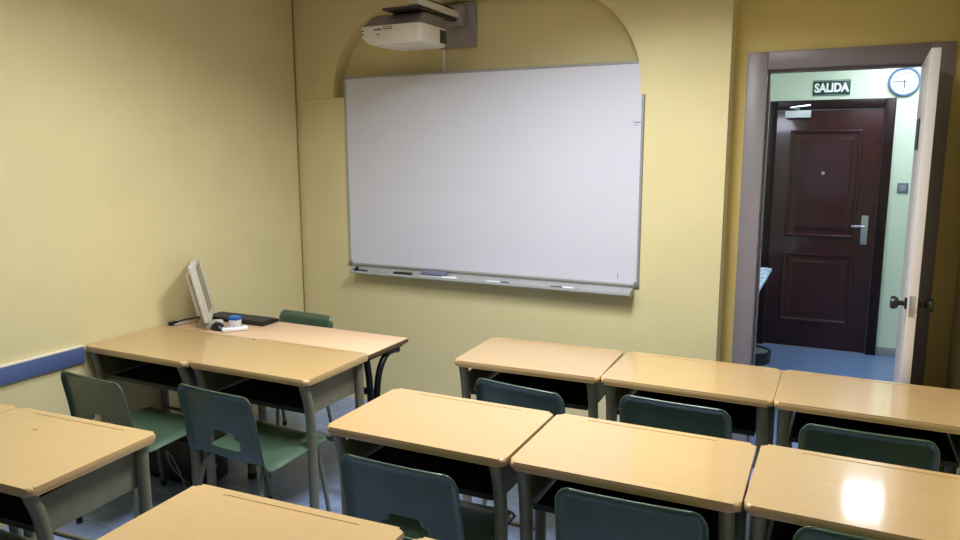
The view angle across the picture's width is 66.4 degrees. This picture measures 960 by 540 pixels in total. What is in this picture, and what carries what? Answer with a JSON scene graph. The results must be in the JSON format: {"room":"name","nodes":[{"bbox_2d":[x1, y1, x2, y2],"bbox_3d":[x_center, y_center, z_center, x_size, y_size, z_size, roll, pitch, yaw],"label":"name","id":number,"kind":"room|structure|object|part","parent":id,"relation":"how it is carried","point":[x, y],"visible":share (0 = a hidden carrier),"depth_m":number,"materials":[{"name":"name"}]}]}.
{"room":"classroom","nodes":[
{"label":"classroom","id":0,"kind":"room"},
{"bbox_2d":[0,0,305,528],"bbox_3d":[-2.971,0.021,1.814,0.100,2.850,8.200,4,10,26],"label":"wall","id":1,"kind":"structure","parent":0,"point":[140,140],"depth_m":3.94,"materials":[{"name":"yellow paint"}]},
{"bbox_2d":[0,345,84,385],"bbox_3d":[-3.359,0.866,1.004,0.020,0.092,6.140,4,10,26],"label":"chair rail","id":2,"kind":"object","parent":1,"relation":"attached to","point":[23,369],"visible":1,"depth_m":3.52,"materials":[{"name":"blue paint"}]},
{"bbox_2d":[1,343,894,539],"bbox_3d":[-0.158,1.438,2.094,5.105,0.050,10.960,4,10,26],"label":"floor","id":3,"kind":"structure","parent":0,"point":[289,483],"depth_m":3.98,"materials":[{"name":"tile"}]},
{"bbox_2d":[0,403,21,535],"bbox_3d":[-2.157,0.920,2.795,0.620,0.760,0.480,4,10,23],"label":"school desk","id":4,"kind":"object","parent":3,"relation":"on","point":[3,407],"visible":0.17,"depth_m":2.86,"materials":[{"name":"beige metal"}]},
{"bbox_3d":[-1.826,0.914,2.869,0.042,0.722,0.046,4,10,23],"label":"leg","id":5,"kind":"part","parent":4,"relation":"part of","materials":[{"name":"grey metal"}]},
{"bbox_2d":[0,529,34,539],"bbox_3d":[-1.706,0.991,2.359,0.463,0.756,0.501,4,10,24],"label":"chair","id":6,"kind":"object","parent":3,"relation":"on","point":[4,535],"visible":1,"depth_m":2.49,"materials":[{"name":"green plastic"}]},
{"bbox_2d":[0,407,155,539],"bbox_3d":[-1.540,0.959,2.543,0.700,0.760,0.480,4,10,22],"label":"school desk","id":7,"kind":"object","parent":3,"relation":"on","point":[56,469],"visible":0.98,"depth_m":2.42,"materials":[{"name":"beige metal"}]},
{"bbox_3d":[-1.752,0.918,2.843,0.047,0.722,0.046,4,10,22],"label":"leg","id":8,"kind":"part","parent":7,"relation":"part of","materials":[{"name":"grey metal"}]},
{"bbox_3d":[-1.327,1.003,2.249,0.048,0.743,0.085,4,10,22],"label":"leg","id":9,"kind":"part","parent":7,"relation":"part of","materials":[{"name":"grey metal"}]},
{"bbox_3d":[-1.267,0.715,2.392,0.004,0.142,0.385,4,10,22],"label":"panel","id":10,"kind":"part","parent":7,"relation":"part of","materials":[{"name":"grey metal"}]},
{"bbox_3d":[-1.177,0.955,2.607,0.047,0.722,0.046,4,10,22],"label":"leg","id":11,"kind":"part","parent":7,"relation":"part of","materials":[{"name":"grey metal"}]},
{"bbox_2d":[61,370,205,523],"bbox_3d":[-1.608,0.806,3.504,0.463,0.756,0.501,5,10,29],"label":"chair","id":12,"kind":"object","parent":3,"relation":"on","point":[87,397],"visible":0.56,"depth_m":3.35,"materials":[{"name":"green plastic"}]},
{"bbox_3d":[-1.527,1.004,3.308,0.035,0.410,0.153,2,9,14],"label":"leg","id":13,"kind":"part","parent":12,"relation":"part of","materials":[{"name":"grey metal"}]},
{"bbox_3d":[-1.674,0.930,3.771,0.033,0.409,0.136,3,10,16],"label":"leg","id":14,"kind":"part","parent":12,"relation":"part of","materials":[{"name":"grey metal"}]},
{"bbox_2d":[86,326,256,485],"bbox_3d":[-1.592,0.748,3.849,0.700,0.760,0.480,4,10,26],"label":"school desk","id":15,"kind":"object","parent":3,"relation":"on","point":[160,357],"visible":0.59,"depth_m":3.75,"materials":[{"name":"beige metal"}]},
{"bbox_3d":[-1.956,0.752,3.812,0.048,0.743,0.086,4,10,26],"label":"leg","id":16,"kind":"part","parent":15,"relation":"part of","materials":[{"name":"grey metal"}]},
{"bbox_3d":[-1.857,0.467,3.938,0.004,0.142,0.385,4,10,26],"label":"panel","id":17,"kind":"part","parent":15,"relation":"part of","materials":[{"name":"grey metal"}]},
{"bbox_3d":[-1.784,0.706,4.161,0.047,0.722,0.046,4,10,26],"label":"leg","id":18,"kind":"part","parent":15,"relation":"part of","materials":[{"name":"grey metal"}]},
{"bbox_3d":[-1.398,0.794,3.542,0.048,0.743,0.086,4,10,26],"label":"leg","id":19,"kind":"part","parent":15,"relation":"part of","materials":[{"name":"grey metal"}]},
{"bbox_3d":[-1.326,0.507,3.681,0.004,0.142,0.385,4,10,26],"label":"panel","id":20,"kind":"part","parent":15,"relation":"part of","materials":[{"name":"grey metal"}]},
{"bbox_3d":[-1.226,0.748,3.891,0.047,0.722,0.046,4,10,26],"label":"leg","id":21,"kind":"part","parent":15,"relation":"part of","materials":[{"name":"grey metal"}]},
{"bbox_2d":[151,451,191,492],"bbox_3d":[-1.632,1.037,3.797,0.310,0.225,0.068,2,9,15],"label":"loose cable","id":22,"kind":"object","parent":3,"relation":"on","point":[180,475],"visible":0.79,"depth_m":3.76,"materials":[{"name":"black plastic"}]},
{"bbox_2d":[149,430,227,484],"bbox_3d":[-1.571,0.992,3.939,0.413,0.250,0.190,4,10,26],"label":"computer tower","id":23,"kind":"object","parent":3,"relation":"on","point":[179,449],"visible":0.3,"depth_m":3.86,"materials":[{"name":"black plastic"}]},
{"bbox_3d":[-1.394,1.000,3.853,0.009,0.220,0.176,4,10,26],"label":"panel","id":24,"kind":"part","parent":23,"relation":"part of","materials":[{"name":"plastic"}]},
{"bbox_2d":[97,484,403,539],"bbox_3d":[-0.605,1.063,1.886,0.700,0.760,0.480,4,10,23],"label":"school desk","id":25,"kind":"object","parent":3,"relation":"on","point":[200,512],"visible":1,"depth_m":1.94,"materials":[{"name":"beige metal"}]},
{"bbox_2d":[178,383,330,511],"bbox_3d":[-0.996,0.836,3.313,0.463,0.756,0.501,5,10,29],"label":"chair","id":26,"kind":"object","parent":3,"relation":"on","point":[270,446],"visible":0.91,"depth_m":3.16,"materials":[{"name":"green plastic"}]},
{"bbox_3d":[-1.230,1.006,3.290,0.035,0.410,0.153,9,13,44],"label":"leg","id":27,"kind":"part","parent":26,"relation":"part of","materials":[{"name":"grey metal"}]},
{"bbox_3d":[-0.915,1.034,3.117,0.035,0.410,0.153,2,9,14],"label":"leg","id":28,"kind":"part","parent":26,"relation":"part of","materials":[{"name":"grey metal"}]},
{"bbox_3d":[-1.062,0.959,3.580,0.033,0.409,0.136,3,10,16],"label":"leg","id":29,"kind":"part","parent":26,"relation":"part of","materials":[{"name":"grey metal"}]},
{"bbox_3d":[-0.754,0.986,3.410,0.033,0.409,0.136,8,12,41],"label":"leg","id":30,"kind":"part","parent":26,"relation":"part of","materials":[{"name":"grey metal"}]},
{"bbox_2d":[189,339,367,509],"bbox_3d":[-0.953,0.792,3.566,0.700,0.760,0.480,4,10,25],"label":"school desk","id":31,"kind":"object","parent":3,"relation":"on","point":[294,377],"visible":0.74,"depth_m":3.45,"materials":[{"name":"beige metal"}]},
{"bbox_3d":[-1.317,0.796,3.528,0.048,0.743,0.085,4,10,25],"label":"leg","id":32,"kind":"part","parent":31,"relation":"part of","materials":[{"name":"grey metal"}]},
{"bbox_3d":[-1.219,0.511,3.654,0.004,0.142,0.385,4,10,26],"label":"panel","id":33,"kind":"part","parent":31,"relation":"part of","materials":[{"name":"grey metal"}]},
{"bbox_3d":[-1.147,0.750,3.877,0.047,0.722,0.046,4,10,25],"label":"leg","id":34,"kind":"part","parent":31,"relation":"part of","materials":[{"name":"grey metal"}]},
{"bbox_3d":[-0.757,0.838,3.260,0.048,0.743,0.085,4,10,25],"label":"leg","id":35,"kind":"part","parent":31,"relation":"part of","materials":[{"name":"grey metal"}]},
{"bbox_3d":[-0.686,0.551,3.399,0.004,0.142,0.385,4,10,26],"label":"panel","id":36,"kind":"part","parent":31,"relation":"part of","materials":[{"name":"grey metal"}]},
{"bbox_3d":[-0.587,0.792,3.609,0.047,0.722,0.046,4,10,25],"label":"leg","id":37,"kind":"part","parent":31,"relation":"part of","materials":[{"name":"grey metal"}]},
{"bbox_2d":[168,318,407,434],"bbox_3d":[-1.083,0.711,4.099,1.390,0.752,0.364,4,10,26],"label":"table","id":38,"kind":"object","parent":3,"relation":"on","point":[374,345],"visible":0.28,"depth_m":3.89,"materials":[{"name":"brown wood"}]},
{"bbox_2d":[168,317,199,325],"bbox_3d":[-1.704,0.290,4.290,0.033,0.020,0.259,5,11,30],"label":"power cable","id":39,"kind":"object","parent":38,"relation":"on","point":[171,323],"visible":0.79,"depth_m":4.20,"materials":[{"name":"black plastic"}]},
{"bbox_2d":[174,320,196,324],"bbox_3d":[-1.698,0.302,4.231,0.129,0.010,0.017,-9,13,-43],"label":"cable","id":40,"kind":"object","parent":38,"relation":"on","point":[195,320],"visible":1,"depth_m":4.23,"materials":[{"name":"white plastic"}]},
{"bbox_2d":[186,257,222,327],"bbox_3d":[-1.559,0.130,4.166,0.172,0.374,0.350,-3,10,-17],"label":"monitor","id":41,"kind":"object","parent":38,"relation":"on","point":[197,284],"visible":0.99,"depth_m":4.03,"materials":[{"name":"grey plastic"}]},
{"bbox_2d":[211,321,224,330],"bbox_3d":[-1.465,0.309,4.101,0.072,0.040,0.124,-6,11,-33],"label":"mouse","id":42,"kind":"object","parent":38,"relation":"on","point":[216,326],"visible":0.91,"depth_m":4.07,"materials":[{"name":"black plastic"}]},
{"bbox_2d":[221,325,247,332],"bbox_3d":[-1.354,0.324,4.056,0.140,0.026,0.040,-5,10,-26],"label":"remote control","id":43,"kind":"object","parent":38,"relation":"on","point":[241,327],"visible":1,"depth_m":4.04,"materials":[{"name":"white plastic"}]},
{"bbox_2d":[228,315,241,325],"bbox_3d":[-1.384,0.290,4.150,0.062,0.062,0.045,2,9,11],"label":"box","id":44,"kind":"object","parent":38,"relation":"on","point":[234,320],"visible":0.81,"depth_m":4.13,"materials":[{"name":"white plastic"}]},
{"bbox_3d":[-1.384,0.269,4.147,0.062,0.020,0.045,2,9,11],"label":"lid","id":45,"kind":"part","parent":44,"relation":"part of","materials":[{"name":"blue plastic"}]},
{"bbox_2d":[212,311,278,325],"bbox_3d":[-1.398,0.284,4.305,0.440,0.026,0.140,4,10,25],"label":"keyboard","id":46,"kind":"object","parent":38,"relation":"on","point":[247,319],"visible":0.77,"depth_m":4.26,"materials":[{"name":"black plastic"}]},
{"bbox_3d":[-0.552,0.781,3.679,0.034,0.717,0.064,4,10,26],"label":"leg","id":47,"kind":"part","parent":38,"relation":"part of","materials":[{"name":"black metal"}]},
{"bbox_3d":[-0.495,0.417,3.741,0.040,0.012,0.320,4,10,26],"label":"support rail","id":48,"kind":"part","parent":38,"relation":"part of","materials":[{"name":"black metal"}]},
{"bbox_3d":[-0.486,0.768,3.814,0.034,0.724,0.206,4,10,26],"label":"leg","id":49,"kind":"part","parent":38,"relation":"part of","materials":[{"name":"black metal"}]},
{"bbox_2d":[276,309,332,436],"bbox_3d":[-1.187,0.666,4.362,0.463,0.756,0.501,5,11,30],"label":"chair","id":50,"kind":"object","parent":3,"relation":"on","point":[288,316],"visible":0.11,"depth_m":4.48,"materials":[{"name":"green plastic"}]},
{"bbox_3d":[-1.124,0.868,4.147,0.033,0.409,0.136,3,10,17],"label":"leg","id":51,"kind":"part","parent":50,"relation":"part of","materials":[{"name":"grey metal"}]},
{"bbox_3d":[-1.263,0.793,4.612,0.035,0.410,0.153,2,9,15],"label":"leg","id":52,"kind":"part","parent":50,"relation":"part of","materials":[{"name":"grey metal"}]},
{"bbox_3d":[-0.951,0.821,4.434,0.153,0.410,0.035,-9,13,-44],"label":"leg","id":53,"kind":"part","parent":50,"relation":"part of","materials":[{"name":"grey metal"}]},
{"bbox_2d":[413,537,435,539],"bbox_3d":[0.054,1.111,1.577,0.700,0.760,0.480,4,10,25],"label":"school desk","id":54,"kind":"object","parent":3,"relation":"on","point":[424,538],"visible":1,"depth_m":1.86,"materials":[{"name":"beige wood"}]},
{"bbox_2d":[340,454,515,539],"bbox_3d":[-0.161,0.950,2.591,0.463,0.756,0.501,4,10,26],"label":"chair","id":55,"kind":"object","parent":3,"relation":"on","point":[422,504],"visible":0.8,"depth_m":2.38,"materials":[{"name":"green plastic"}]},
{"bbox_2d":[327,388,553,539],"bbox_3d":[-0.136,0.922,2.753,0.700,0.760,0.480,4,10,25],"label":"school desk","id":56,"kind":"object","parent":3,"relation":"on","point":[471,442],"visible":0.83,"depth_m":2.64,"materials":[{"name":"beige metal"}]},
{"bbox_3d":[-0.500,0.926,2.712,0.048,0.743,0.085,4,10,25],"label":"leg","id":57,"kind":"part","parent":56,"relation":"part of","materials":[{"name":"grey metal"}]},
{"bbox_3d":[-0.403,0.641,2.839,0.004,0.142,0.385,4,10,25],"label":"panel","id":58,"kind":"part","parent":56,"relation":"part of","materials":[{"name":"grey metal"}]},
{"bbox_3d":[0.061,0.967,2.447,0.048,0.743,0.085,4,10,25],"label":"leg","id":59,"kind":"part","parent":56,"relation":"part of","materials":[{"name":"grey metal"}]},
{"bbox_3d":[0.132,0.680,2.587,0.004,0.142,0.385,4,10,25],"label":"panel","id":60,"kind":"part","parent":56,"relation":"part of","materials":[{"name":"grey metal"}]},
{"bbox_3d":[0.230,0.921,2.797,0.047,0.722,0.046,4,10,25],"label":"leg","id":61,"kind":"part","parent":56,"relation":"part of","materials":[{"name":"grey metal"}]},
{"bbox_2d":[475,378,565,504],"bbox_3d":[0.293,0.826,3.355,0.463,0.756,0.501,6,11,34],"label":"chair","id":62,"kind":"object","parent":3,"relation":"on","point":[487,390],"visible":0.12,"depth_m":3.12,"materials":[{"name":"green plastic"}]},
{"bbox_2d":[455,337,622,501],"bbox_3d":[0.292,0.785,3.593,0.700,0.760,0.480,4,10,24],"label":"school desk","id":63,"kind":"object","parent":3,"relation":"on","point":[573,372],"visible":0.53,"depth_m":3.49,"materials":[{"name":"brown wood"}]},
{"bbox_3d":[-0.070,0.791,3.542,0.048,0.743,0.085,4,10,24],"label":"leg","id":64,"kind":"part","parent":63,"relation":"part of","materials":[{"name":"grey metal"}]},
{"bbox_3d":[0.022,0.505,3.672,0.004,0.142,0.385,4,10,24],"label":"panel","id":65,"kind":"part","parent":63,"relation":"part of","materials":[{"name":"grey metal"}]},
{"bbox_3d":[0.498,0.830,3.293,0.048,0.743,0.085,4,10,24],"label":"leg","id":66,"kind":"part","parent":63,"relation":"part of","materials":[{"name":"grey metal"}]},
{"bbox_3d":[0.564,0.542,3.435,0.004,0.142,0.385,4,10,24],"label":"panel","id":67,"kind":"part","parent":63,"relation":"part of","materials":[{"name":"grey metal"}]},
{"bbox_2d":[555,488,708,539],"bbox_3d":[0.519,0.986,2.356,0.463,0.756,0.501,4,10,24],"label":"chair","id":68,"kind":"object","parent":3,"relation":"on","point":[579,515],"visible":1,"depth_m":2.12,"materials":[{"name":"green plastic"}]},
{"bbox_2d":[510,414,755,539],"bbox_3d":[0.509,0.969,2.453,0.700,0.760,0.480,4,10,25],"label":"school desk","id":69,"kind":"object","parent":3,"relation":"on","point":[707,476],"visible":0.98,"depth_m":2.36,"materials":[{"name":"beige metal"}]},
{"bbox_3d":[0.145,0.973,2.413,0.048,0.743,0.085,4,10,25],"label":"leg","id":70,"kind":"part","parent":69,"relation":"part of","materials":[{"name":"grey metal"}]},
{"bbox_3d":[0.243,0.688,2.539,0.004,0.142,0.385,4,10,25],"label":"panel","id":71,"kind":"part","parent":69,"relation":"part of","materials":[{"name":"grey metal"}]},
{"bbox_3d":[0.707,1.014,2.148,0.048,0.743,0.085,4,10,25],"label":"leg","id":72,"kind":"part","parent":69,"relation":"part of","materials":[{"name":"grey metal"}]},
{"bbox_3d":[0.875,0.968,2.499,0.047,0.722,0.046,4,10,25],"label":"leg","id":73,"kind":"part","parent":69,"relation":"part of","materials":[{"name":"grey metal"}]},
{"bbox_2d":[619,395,731,439],"bbox_3d":[0.875,0.856,3.156,0.463,0.756,0.501,5,10,28],"label":"chair","id":74,"kind":"object","parent":3,"relation":"on","point":[636,410],"visible":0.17,"depth_m":2.91,"materials":[{"name":"green plastic"}]},
{"bbox_2d":[601,351,781,467],"bbox_3d":[0.939,0.831,3.300,0.700,0.760,0.480,4,10,26],"label":"school desk","id":75,"kind":"object","parent":3,"relation":"on","point":[747,393],"visible":0.67,"depth_m":3.20,"materials":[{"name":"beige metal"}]},
{"bbox_3d":[0.575,0.834,3.264,0.048,0.743,0.085,4,10,26],"label":"leg","id":76,"kind":"part","parent":75,"relation":"part of","materials":[{"name":"grey metal"}]},
{"bbox_3d":[0.674,0.550,3.389,0.004,0.142,0.385,4,10,26],"label":"panel","id":77,"kind":"part","parent":75,"relation":"part of","materials":[{"name":"grey metal"}]},
{"bbox_3d":[1.132,0.877,2.992,0.048,0.743,0.085,4,10,26],"label":"leg","id":78,"kind":"part","parent":75,"relation":"part of","materials":[{"name":"grey metal"}]},
{"bbox_3d":[1.306,0.831,3.340,0.047,0.722,0.046,4,10,26],"label":"leg","id":79,"kind":"part","parent":75,"relation":"part of","materials":[{"name":"grey metal"}]},
{"bbox_2d":[755,345,770,366],"bbox_3d":[1.927,0.727,5.254,0.274,0.338,0.274,4,10,26],"label":"waste bin","id":80,"kind":"object","parent":3,"relation":"on","point":[762,354],"visible":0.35,"depth_m":5.12,"materials":[{"name":"black plastic"}]},
{"bbox_2d":[756,267,771,344],"bbox_3d":[1.877,0.440,5.739,0.600,0.750,1.480,4,10,26],"label":"table","id":81,"kind":"object","parent":3,"relation":"on","point":[764,272],"visible":0.14,"depth_m":5.93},
{"bbox_3d":[2.346,0.368,6.239,0.036,0.730,0.036,4,10,26],"label":"leg","id":82,"kind":"part","parent":81,"relation":"part of","materials":[{"name":"black metal"}]},
{"bbox_2d":[793,526,874,539],"bbox_3d":[1.131,1.021,2.131,0.463,0.756,0.501,4,10,24],"label":"chair","id":83,"kind":"object","parent":3,"relation":"on","point":[807,532],"visible":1,"depth_m":1.93,"materials":[{"name":"green plastic"}]},
{"bbox_2d":[744,444,959,539],"bbox_3d":[1.153,1.015,2.158,0.700,0.760,0.480,4,10,26],"label":"school desk","id":84,"kind":"object","parent":3,"relation":"on","point":[789,490],"visible":1,"depth_m":2.09,"materials":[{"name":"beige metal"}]},
{"bbox_3d":[0.788,1.018,2.123,0.048,0.743,0.085,4,10,26],"label":"leg","id":85,"kind":"part","parent":84,"relation":"part of","materials":[{"name":"grey metal"}]},
{"bbox_3d":[0.888,0.733,2.248,0.004,0.142,0.385,4,10,26],"label":"panel","id":86,"kind":"part","parent":84,"relation":"part of","materials":[{"name":"grey metal"}]},
{"bbox_3d":[0.963,0.972,2.471,0.047,0.722,0.046,4,10,26],"label":"leg","id":87,"kind":"part","parent":84,"relation":"part of","materials":[{"name":"grey metal"}]},
{"bbox_2d":[773,370,959,474],"bbox_3d":[1.570,0.879,2.994,0.700,0.760,0.480,4,10,26],"label":"school desk","id":88,"kind":"object","parent":3,"relation":"on","point":[929,413],"visible":0.62,"depth_m":2.92,"materials":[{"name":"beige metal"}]},
{"bbox_3d":[1.205,0.882,2.959,0.048,0.743,0.085,4,10,26],"label":"leg","id":89,"kind":"part","parent":88,"relation":"part of","materials":[{"name":"grey metal"}]},
{"bbox_3d":[1.305,0.597,3.084,0.004,0.142,0.385,4,10,26],"label":"panel","id":90,"kind":"part","parent":88,"relation":"part of","materials":[{"name":"grey metal"}]},
{"bbox_3d":[1.379,0.836,3.307,0.047,0.722,0.046,4,10,26],"label":"leg","id":91,"kind":"part","parent":88,"relation":"part of","materials":[{"name":"grey metal"}]},
{"bbox_3d":[1.937,0.879,3.034,0.047,0.722,0.046,4,10,26],"label":"leg","id":92,"kind":"part","parent":88,"relation":"part of","materials":[{"name":"grey metal"}]},
{"bbox_3d":[1.835,0.638,2.824,0.004,0.142,0.385,4,10,26],"label":"panel","id":93,"kind":"part","parent":88,"relation":"part of","materials":[{"name":"grey metal"}]},
{"bbox_2d":[798,424,939,471],"bbox_3d":[1.468,0.905,2.848,0.463,0.756,0.501,4,10,26],"label":"chair","id":94,"kind":"object","parent":3,"relation":"on","point":[895,450],"visible":0.2,"depth_m":2.59,"materials":[{"name":"green plastic"}]},
{"bbox_2d":[293,0,737,421],"bbox_3d":[0.086,-0.447,4.671,2.849,2.850,0.312,4,10,26],"label":"wall","id":95,"kind":"structure","parent":0,"point":[685,50],"depth_m":4.36,"materials":[{"name":"yellow paint"}]},
{"bbox_2d":[291,0,304,311],"bbox_3d":[-1.260,-0.520,5.144,0.009,2.850,0.009,4,10,26],"label":"trim","id":96,"kind":"structure","parent":95,"relation":"attached to","point":[291,0],"depth_m":5.09,"materials":[{"name":"beige paint"}]},
{"bbox_2d":[382,0,476,48],"bbox_3d":[-0.278,-1.464,4.270,0.275,0.263,0.630,4,10,26],"label":"mount","id":97,"kind":"object","parent":95,"relation":"attached to","point":[460,19],"visible":0.94,"depth_m":4.46,"materials":[{"name":"white metal"}]},
{"bbox_2d":[362,11,445,50],"bbox_3d":[-0.435,-1.366,4.201,0.404,0.173,0.308,4,10,26],"label":"projector","id":98,"kind":"object","parent":97,"relation":"hanging from","point":[419,30],"visible":1,"depth_m":4.09,"materials":[{"name":"white plastic"}]},
{"bbox_2d":[440,29,445,43],"bbox_3d":[-0.212,-1.336,4.207,0.004,0.072,0.070,4,10,26],"label":"vent","id":99,"kind":"object","parent":98,"relation":"attached to","point":[442,31],"depth_m":4.20,"materials":[{"name":"grey plastic"}]},
{"bbox_3d":[-0.250,-1.516,4.268,0.070,0.040,0.546,4,10,26],"label":"arm","id":100,"kind":"part","parent":97,"relation":"part of","materials":[{"name":"white plastic"}]},
{"bbox_3d":[-0.136,-1.507,4.534,0.255,0.263,0.024,4,10,26],"label":"wall plate","id":101,"kind":"part","parent":97,"relation":"part of","materials":[{"name":"white metal"}]},
{"bbox_2d":[442,49,445,70],"bbox_3d":[-0.225,-1.313,4.616,0.020,0.144,0.012,4,10,26],"label":"duct","id":102,"kind":"object","parent":95,"relation":"attached to","point":[443,50],"visible":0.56,"depth_m":4.61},
{"bbox_2d":[349,265,633,296],"bbox_3d":[0.003,0.060,4.581,1.917,0.044,0.101,4,10,26],"label":"tray","id":103,"kind":"object","parent":95,"relation":"attached to","point":[465,278],"visible":0.99,"depth_m":4.50,"materials":[{"name":"metal"}]},
{"bbox_2d":[393,271,411,274],"bbox_3d":[-0.507,0.025,4.817,0.130,0.022,0.040,4,10,26],"label":"marker pen","id":104,"kind":"object","parent":103,"relation":"on","point":[395,272],"visible":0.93,"depth_m":4.80,"materials":[{"name":"grey plastic"}]},
{"bbox_2d":[421,270,446,277],"bbox_3d":[-0.296,0.030,4.725,0.170,0.042,0.050,4,10,26],"label":"eraser","id":105,"kind":"object","parent":103,"relation":"on","point":[427,273],"visible":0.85,"depth_m":4.70,"materials":[{"name":"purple plastic"}]},
{"bbox_2d":[487,280,508,282],"bbox_3d":[0.110,0.076,4.514,0.150,0.016,0.017,4,10,26],"label":"marker pen","id":106,"kind":"object","parent":103,"relation":"in","point":[487,280],"visible":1,"depth_m":4.51,"materials":[{"name":"white plastic"}]},
{"bbox_2d":[344,60,644,287],"bbox_3d":[0.002,-0.588,4.519,2.010,1.255,0.013,4,10,26],"label":"whiteboard","id":107,"kind":"object","parent":95,"relation":"attached to","point":[533,172],"visible":1,"depth_m":4.46,"materials":[{"name":"white ceramic"}]},
{"bbox_2d":[720,0,959,387],"bbox_3d":[1.896,-0.325,3.886,1.101,2.850,0.150,4,10,26],"label":"wall","id":108,"kind":"structure","parent":0,"point":[762,25],"depth_m":3.70,"materials":[{"name":"yellow paint"}]},
{"bbox_2d":[731,41,955,442],"bbox_3d":[1.722,0.027,3.622,0.935,2.240,0.872,4,10,26],"label":"door","id":109,"kind":"structure","parent":108,"relation":"in","point":[936,60],"depth_m":3.67,"materials":[{"name":"beige paint"}]},
{"bbox_3d":[1.817,0.142,3.191,0.066,0.060,0.060,5,10,27],"label":"knob","id":110,"kind":"part","parent":109,"relation":"part of","materials":[{"name":"black plastic"}]},
{"bbox_3d":[1.828,0.156,3.107,0.022,0.090,0.014,5,10,27],"label":"latch plate","id":111,"kind":"part","parent":109,"relation":"part of","materials":[{"name":"gold metal"}]},
{"bbox_3d":[1.908,0.150,3.144,0.066,0.060,0.060,5,10,27],"label":"knob","id":112,"kind":"part","parent":109,"relation":"part of","materials":[{"name":"black plastic"}]},
{"bbox_2d":[770,67,920,347],"bbox_3d":[2.811,-0.618,6.413,3.800,2.620,0.100,4,10,26],"label":"wall","id":113,"kind":"structure","parent":0,"point":[871,83],"depth_m":6.08,"materials":[{"name":"green paint"}]},
{"bbox_2d":[757,98,896,354],"bbox_3d":[2.935,-0.366,6.321,0.978,2.150,0.207,4,10,26],"label":"door","id":114,"kind":"structure","parent":113,"relation":"in","point":[828,168],"depth_m":6.30,"materials":[{"name":"brown wood"}]},
{"bbox_3d":[2.705,-1.378,6.221,0.173,0.051,0.050,0,9,-2],"label":"closer arm","id":115,"kind":"part","parent":114,"relation":"part of","materials":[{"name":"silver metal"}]},
{"bbox_3d":[2.924,0.158,6.405,0.555,0.610,0.015,4,10,26],"label":"panel","id":116,"kind":"part","parent":114,"relation":"part of","materials":[{"name":"brown wood"}]},
{"bbox_3d":[2.922,-0.731,6.262,0.555,0.910,0.015,4,10,26],"label":"panel","id":117,"kind":"part","parent":114,"relation":"part of","materials":[{"name":"brown wood"}]},
{"bbox_3d":[3.178,-0.366,6.162,0.112,0.017,0.056,4,10,26],"label":"lever handle","id":118,"kind":"part","parent":114,"relation":"part of","materials":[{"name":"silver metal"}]},
{"bbox_3d":[3.231,-0.335,6.175,0.050,0.245,0.010,4,10,26],"label":"handle plate","id":119,"kind":"part","parent":114,"relation":"part of","materials":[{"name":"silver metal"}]},
{"bbox_2d":[812,79,850,95],"bbox_3d":[2.939,-1.524,6.140,0.284,0.128,0.007,4,10,26],"label":"exit sign","id":120,"kind":"object","parent":113,"relation":"attached to","point":[820,87],"visible":1,"depth_m":6.14,"materials":[{"name":"green plastic"}]},
{"bbox_2d":[875,347,895,356],"bbox_3d":[3.930,0.732,6.014,1.260,0.075,0.014,4,10,26],"label":"baseboard","id":121,"kind":"structure","parent":113,"relation":"attached to","point":[880,351],"depth_m":6.24,"materials":[{"name":"silver metal"}]},
{"bbox_2d":[897,183,908,192],"bbox_3d":[3.463,-0.672,6.015,0.080,0.080,0.015,4,10,26],"label":"light switch","id":122,"kind":"object","parent":113,"relation":"attached to","point":[901,187],"visible":1,"depth_m":6.01,"materials":[{"name":"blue plastic"}]},
{"bbox_2d":[888,68,920,96],"bbox_3d":[3.410,-1.514,5.896,0.236,0.236,0.030,4,10,26],"label":"wall clock","id":123,"kind":"object","parent":113,"relation":"attached to","point":[902,82],"visible":0.94,"depth_m":5.90,"materials":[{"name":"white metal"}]},
{"bbox_2d":[938,251,959,474],"bbox_3d":[0.667,0.297,0.056,0.100,2.850,8.200,4,10,26],"label":"wall","id":124,"kind":"structure","parent":0,"point":[953,370],"depth_m":3.55,"materials":[{"name":"yellow paint"}]}
]}

